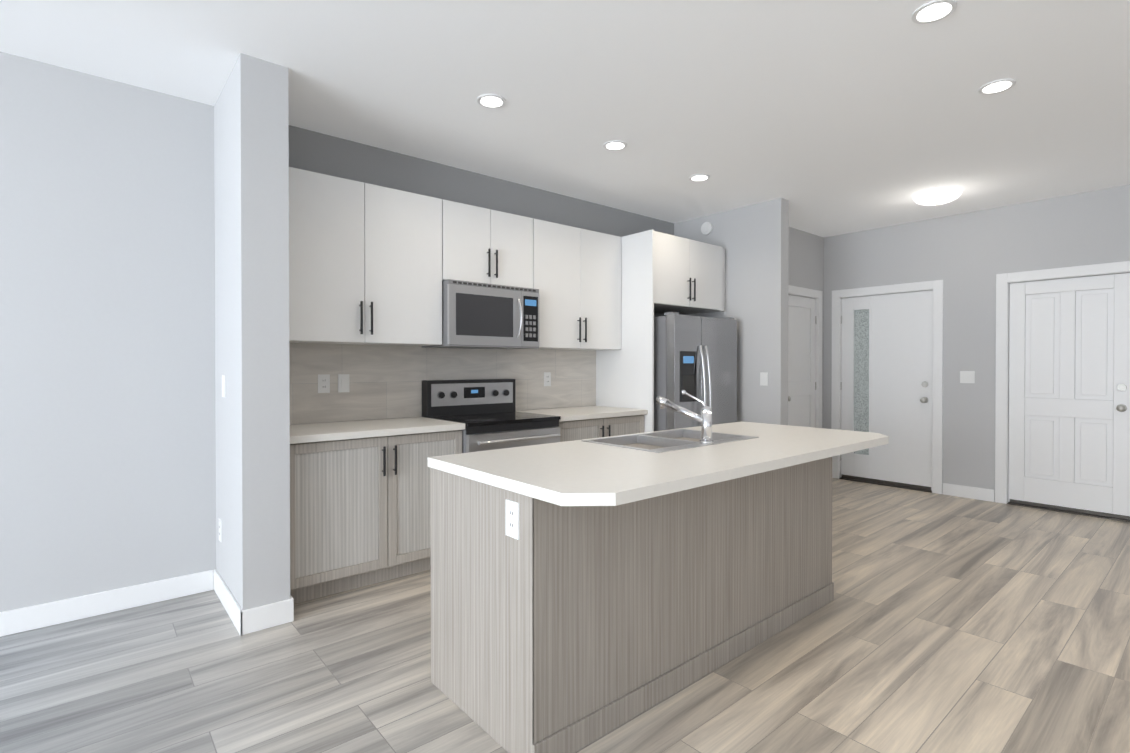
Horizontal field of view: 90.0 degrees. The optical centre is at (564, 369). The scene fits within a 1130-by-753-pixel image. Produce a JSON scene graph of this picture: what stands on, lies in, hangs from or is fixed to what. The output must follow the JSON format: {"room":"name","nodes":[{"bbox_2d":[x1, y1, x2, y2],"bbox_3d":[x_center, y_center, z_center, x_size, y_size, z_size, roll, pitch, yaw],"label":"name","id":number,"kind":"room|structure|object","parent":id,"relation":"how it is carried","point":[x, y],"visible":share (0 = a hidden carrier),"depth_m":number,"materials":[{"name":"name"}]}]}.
{"room":"kitchen","nodes":[
{"label":"kitchen","id":0,"kind":"room"},
{"bbox_2d":[214,53,289,609],"bbox_3d":[-1.688,-0.123,3.025,0.210,2.760,0.720,0,1,-40],"label":"wall","id":1,"kind":"structure","parent":0,"point":[251,192],"depth_m":2.77,"materials":[{"name":"grey paint"}]},
{"bbox_2d":[218,518,221,541],"bbox_3d":[-1.907,0.887,3.123,0.007,0.118,0.072,0,1,-40],"label":"outlet","id":2,"kind":"object","parent":1,"relation":"attached to","point":[220,528],"visible":0.98,"depth_m":3.10,"materials":[{"name":"white plastic"}]},
{"bbox_2d":[222,375,224,396],"bbox_3d":[-1.830,0.087,3.025,0.008,0.118,0.072,0,1,-40],"label":"light switch","id":3,"kind":"object","parent":1,"relation":"attached to","point":[223,385],"visible":0.98,"depth_m":3.01,"materials":[{"name":"white plastic"}]},
{"bbox_2d":[208,569,247,635],"bbox_3d":[-1.761,1.200,2.944,0.018,0.115,0.704,0,1,-40],"label":"baseboard","id":4,"kind":"structure","parent":1,"relation":"attached to","point":[247,621],"depth_m":2.89,"materials":[{"name":"white wood"}]},
{"bbox_2d":[0,52,673,611],"bbox_3d":[-2.058,-0.124,3.260,12.170,2.760,0.124,0,1,-40],"label":"wall","id":5,"kind":"structure","parent":0,"point":[106,338],"depth_m":2.94,"materials":[{"name":"grey paint"}]},
{"bbox_2d":[0,571,207,636],"bbox_3d":[-4.269,1.212,1.308,5.960,0.115,0.014,0,1,-40],"label":"baseboard","id":6,"kind":"structure","parent":5,"relation":"attached to","point":[24,619],"depth_m":2.90,"materials":[{"name":"white wood"}]},
{"bbox_2d":[289,167,444,345],"bbox_3d":[-1.330,-0.657,3.579,1.051,0.980,0.327,0,1,-40],"label":"upper cabinet","id":7,"kind":"object","parent":5,"relation":"attached to","point":[370,264],"depth_m":3.45,"materials":[{"name":"white wood"}]},
{"bbox_2d":[289,343,595,424],"bbox_3d":[-0.778,0.078,4.265,2.780,0.509,0.008,0,1,-40],"label":"tile backsplash","id":8,"kind":"structure","parent":5,"relation":"attached to","point":[385,381],"depth_m":3.98,"materials":[{"name":"beige tile"}]},
{"bbox_2d":[318,374,329,392],"bbox_3d":[-1.540,0.088,3.610,0.072,0.118,0.007,0,1,-40],"label":"outlet","id":9,"kind":"object","parent":8,"relation":"attached to","point":[323,383],"visible":1,"depth_m":3.61,"materials":[{"name":"white plastic"}]},
{"bbox_2d":[338,374,348,391],"bbox_3d":[-1.444,0.087,3.690,0.072,0.118,0.008,0,1,-40],"label":"light switch","id":10,"kind":"object","parent":8,"relation":"attached to","point":[343,382],"visible":1,"depth_m":3.69,"materials":[{"name":"white plastic"}]},
{"bbox_2d":[544,372,550,385],"bbox_3d":[-0.148,0.080,4.790,0.072,0.118,0.007,0,1,-40],"label":"outlet","id":11,"kind":"object","parent":8,"relation":"attached to","point":[547,378],"visible":1,"depth_m":4.79,"materials":[{"name":"white plastic"}]},
{"bbox_2d":[445,200,536,288],"bbox_3d":[-0.636,-0.880,4.165,0.760,0.542,0.327,0,1,-40],"label":"upper cabinet","id":12,"kind":"object","parent":5,"relation":"attached to","point":[483,245],"depth_m":4.03,"materials":[{"name":"white wood"}]},
{"bbox_2d":[422,279,538,348],"bbox_3d":[-0.591,-0.382,4.116,0.754,0.442,0.465,0,1,-40],"label":"microwave","id":13,"kind":"object","parent":12,"relation":"attached to","point":[476,315],"visible":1,"depth_m":3.94,"materials":[{"name":"grey metal"}]},
{"bbox_2d":[535,219,620,349],"bbox_3d":[0.021,-0.665,4.724,0.955,0.980,0.327,0,1,-40],"label":"upper cabinet","id":14,"kind":"object","parent":5,"relation":"attached to","point":[579,270],"depth_m":4.58,"materials":[{"name":"white wood"}]},
{"bbox_2d":[0,478,1129,752],"bbox_3d":[0.406,1.327,0.366,12.170,0.100,7.740,0,1,-40],"label":"floor","id":15,"kind":"structure","parent":0,"point":[946,624],"depth_m":2.39,"materials":[{"name":"wood"}]},
{"bbox_2d":[290,417,464,603],"bbox_3d":[-1.231,0.797,3.471,1.049,0.915,0.635,0,1,-40],"label":"base cabinet","id":16,"kind":"object","parent":15,"relation":"on","point":[360,503],"visible":0.85,"depth_m":3.20,"materials":[{"name":"grey wood"}]},
{"bbox_2d":[422,379,560,452],"bbox_3d":[-0.509,0.663,4.025,0.760,1.175,0.705,0,1,-40],"label":"range","id":17,"kind":"object","parent":15,"relation":"on","point":[487,414],"visible":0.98,"depth_m":4.01,"materials":[{"name":"grey metal"}]},
{"bbox_2d":[516,406,647,441],"bbox_3d":[0.120,0.788,4.617,0.955,0.915,0.635,0,1,-40],"label":"base cabinet","id":18,"kind":"object","parent":15,"relation":"on","point":[583,422],"visible":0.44,"depth_m":4.41,"materials":[{"name":"grey wood"}]},
{"bbox_2d":[430,458,833,752],"bbox_3d":[0.454,0.821,2.689,2.059,0.876,0.712,0,1,-40],"label":"kitchen island","id":19,"kind":"object","parent":15,"relation":"on","point":[585,592],"depth_m":2.08,"materials":[{"name":"grey wood"}]},
{"bbox_2d":[506,499,519,539],"bbox_3d":[-0.172,0.486,1.838,0.007,0.118,0.072,0,1,-40],"label":"outlet","id":20,"kind":"object","parent":19,"relation":"attached to","point":[512,505],"depth_m":1.83,"materials":[{"name":"white plastic"}]},
{"bbox_2d":[428,422,888,513],"bbox_3d":[0.606,0.363,2.621,2.238,0.039,0.931,0,1,-40],"label":"island countertop","id":21,"kind":"structure","parent":19,"relation":"on","point":[582,477],"depth_m":2.13,"materials":[{"name":"white stone"}]},
{"bbox_2d":[580,428,759,453],"bbox_3d":[0.530,0.439,2.795,0.774,0.197,0.481,0,1,-40],"label":"sink","id":22,"kind":"object","parent":21,"relation":"in","point":[659,441],"depth_m":2.85,"materials":[{"name":"silver metal"}]},
{"bbox_2d":[655,390,715,441],"bbox_3d":[0.572,0.218,2.708,0.090,0.246,0.301,0,1,-40],"label":"faucet","id":23,"kind":"object","parent":21,"relation":"on","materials":[{"name":"silver metal"}]},
{"bbox_2d":[596,229,724,431],"bbox_3d":[0.932,0.041,5.261,1.117,2.400,0.695,0,1,-40],"label":"cabinet","id":24,"kind":"object","parent":15,"relation":"on","point":[662,273],"visible":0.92,"depth_m":4.86,"materials":[{"name":"white wood"}]},
{"bbox_2d":[654,312,736,430],"bbox_3d":[0.998,0.382,5.160,0.900,1.720,0.876,0,1,-40],"label":"fridge","id":25,"kind":"object","parent":15,"relation":"on","point":[695,356],"visible":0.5,"depth_m":4.75,"materials":[{"name":"grey metal"}]},
{"bbox_2d":[0,0,1129,236],"bbox_3d":[0.406,-1.533,0.346,12.170,0.100,7.740,0,1,-40],"label":"ceiling","id":26,"kind":"structure","parent":0,"point":[826,118],"depth_m":2.98,"materials":[{"name":"white paint"}]},
{"bbox_2d":[477,94,505,107],"bbox_3d":[-0.410,-1.499,3.155,0.160,0.009,0.160,0,1,-40],"label":"recessed light","id":27,"kind":"object","parent":26,"relation":"in","point":[491,101],"visible":1,"depth_m":3.15,"materials":[{"name":"white plastic"}]},
{"bbox_2d":[603,140,626,150],"bbox_3d":[0.337,-1.504,3.789,0.160,0.009,0.160,0,1,-40],"label":"recessed light","id":28,"kind":"object","parent":26,"relation":"in","point":[613,145],"visible":1,"depth_m":3.77,"materials":[{"name":"white plastic"}]},
{"bbox_2d":[689,174,709,181],"bbox_3d":[1.057,-1.508,4.440,0.160,0.009,0.160,0,1,-40],"label":"recessed light","id":29,"kind":"object","parent":26,"relation":"in","point":[699,177],"visible":0.98,"depth_m":4.42,"materials":[{"name":"white plastic"}]},
{"bbox_2d":[912,0,956,23],"bbox_3d":[1.539,-1.493,2.357,0.160,0.009,0.160,0,1,-40],"label":"recessed light","id":30,"kind":"object","parent":26,"relation":"in","point":[932,11],"visible":1,"depth_m":2.35,"materials":[{"name":"white plastic"}]},
{"bbox_2d":[913,188,961,205],"bbox_3d":[3.191,-1.464,4.847,0.350,0.104,0.350,0,1,-40],"label":"dome ceiling light","id":31,"kind":"object","parent":26,"relation":"attached to","point":[937,197],"visible":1,"depth_m":4.76,"materials":[{"name":"white glass"}]},
{"bbox_2d":[978,78,1015,94],"bbox_3d":[2.286,-1.498,2.991,0.160,0.009,0.160,0,1,-40],"label":"recessed light","id":32,"kind":"object","parent":26,"relation":"in","point":[997,86],"visible":1,"depth_m":2.98,"materials":[{"name":"white plastic"}]},
{"bbox_2d":[674,198,788,424],"bbox_3d":[1.567,-0.140,5.479,0.130,2.760,1.190,0,1,-40],"label":"wall","id":33,"kind":"structure","parent":0,"point":[752,240],"depth_m":5.16,"materials":[{"name":"grey paint"}]},
{"bbox_2d":[701,222,712,234],"bbox_3d":[1.391,-1.391,5.550,0.036,0.124,0.124,0,1,-40],"label":"smoke detector","id":34,"kind":"object","parent":33,"relation":"attached to","point":[706,228],"visible":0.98,"depth_m":5.53,"materials":[{"name":"white plastic"}]},
{"bbox_2d":[760,372,767,385],"bbox_3d":[1.796,0.082,5.104,0.008,0.118,0.072,0,1,-40],"label":"light switch","id":35,"kind":"object","parent":33,"relation":"attached to","point":[763,378],"visible":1,"depth_m":5.10,"materials":[{"name":"white plastic"}]},
{"bbox_2d":[788,227,823,427],"bbox_3d":[2.301,-0.144,6.029,1.700,2.760,0.120,0,1,-40],"label":"wall","id":36,"kind":"structure","parent":0,"point":[806,261],"depth_m":6.28,"materials":[{"name":"grey paint"}]},
{"bbox_2d":[788,295,815,427],"bbox_3d":[2.585,0.206,6.197,0.761,2.028,0.105,0,1,-40],"label":"closet door","id":37,"kind":"structure","parent":36,"relation":"in","point":[801,360],"depth_m":6.26,"materials":[{"name":"white wood"}]},
{"bbox_2d":[788,285,821,427],"bbox_3d":[2.550,0.167,6.232,0.940,2.135,0.136,0,1,-40],"label":"door frame","id":38,"kind":"structure","parent":36,"relation":"attached to","point":[816,295],"depth_m":6.44,"materials":[{"name":"white wood"}]},
{"bbox_2d":[823,184,1129,493],"bbox_3d":[5.191,-0.130,4.029,0.120,2.760,6.910,0,1,-40],"label":"wall","id":39,"kind":"structure","parent":0,"point":[966,258],"depth_m":5.43,"materials":[{"name":"grey paint"}]},
{"bbox_2d":[839,290,932,492],"bbox_3d":[3.432,0.214,6.066,0.171,2.042,0.918,0,1,-40],"label":"entry door","id":40,"kind":"structure","parent":39,"relation":"in","point":[886,364],"depth_m":6.01,"materials":[{"name":"white wood"}]},
{"bbox_2d":[831,280,942,493],"bbox_3d":[3.446,0.168,6.075,0.136,2.135,1.095,0,1,-40],"label":"door frame","id":41,"kind":"structure","parent":39,"relation":"attached to","point":[936,286],"depth_m":5.74,"materials":[{"name":"white wood"}]},
{"bbox_2d":[960,371,974,382],"bbox_3d":[3.890,0.070,5.464,0.008,0.118,0.118,0,1,-40],"label":"light switch","id":42,"kind":"object","parent":39,"relation":"attached to","point":[967,376],"visible":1,"depth_m":5.46,"materials":[{"name":"white plastic"}]},
{"bbox_2d":[943,483,994,501],"bbox_3d":[3.895,1.182,5.463,0.014,0.115,0.420,0,1,-40],"label":"baseboard","id":43,"kind":"structure","parent":39,"relation":"attached to","point":[977,493],"depth_m":5.45,"materials":[{"name":"white wood"}]},
{"bbox_2d":[995,261,1129,521],"bbox_3d":[4.389,0.176,4.937,0.171,2.135,1.000,0,1,-40],"label":"door","id":44,"kind":"structure","parent":39,"relation":"in","point":[1069,395],"depth_m":4.94,"materials":[{"name":"white wood"}]}
]}

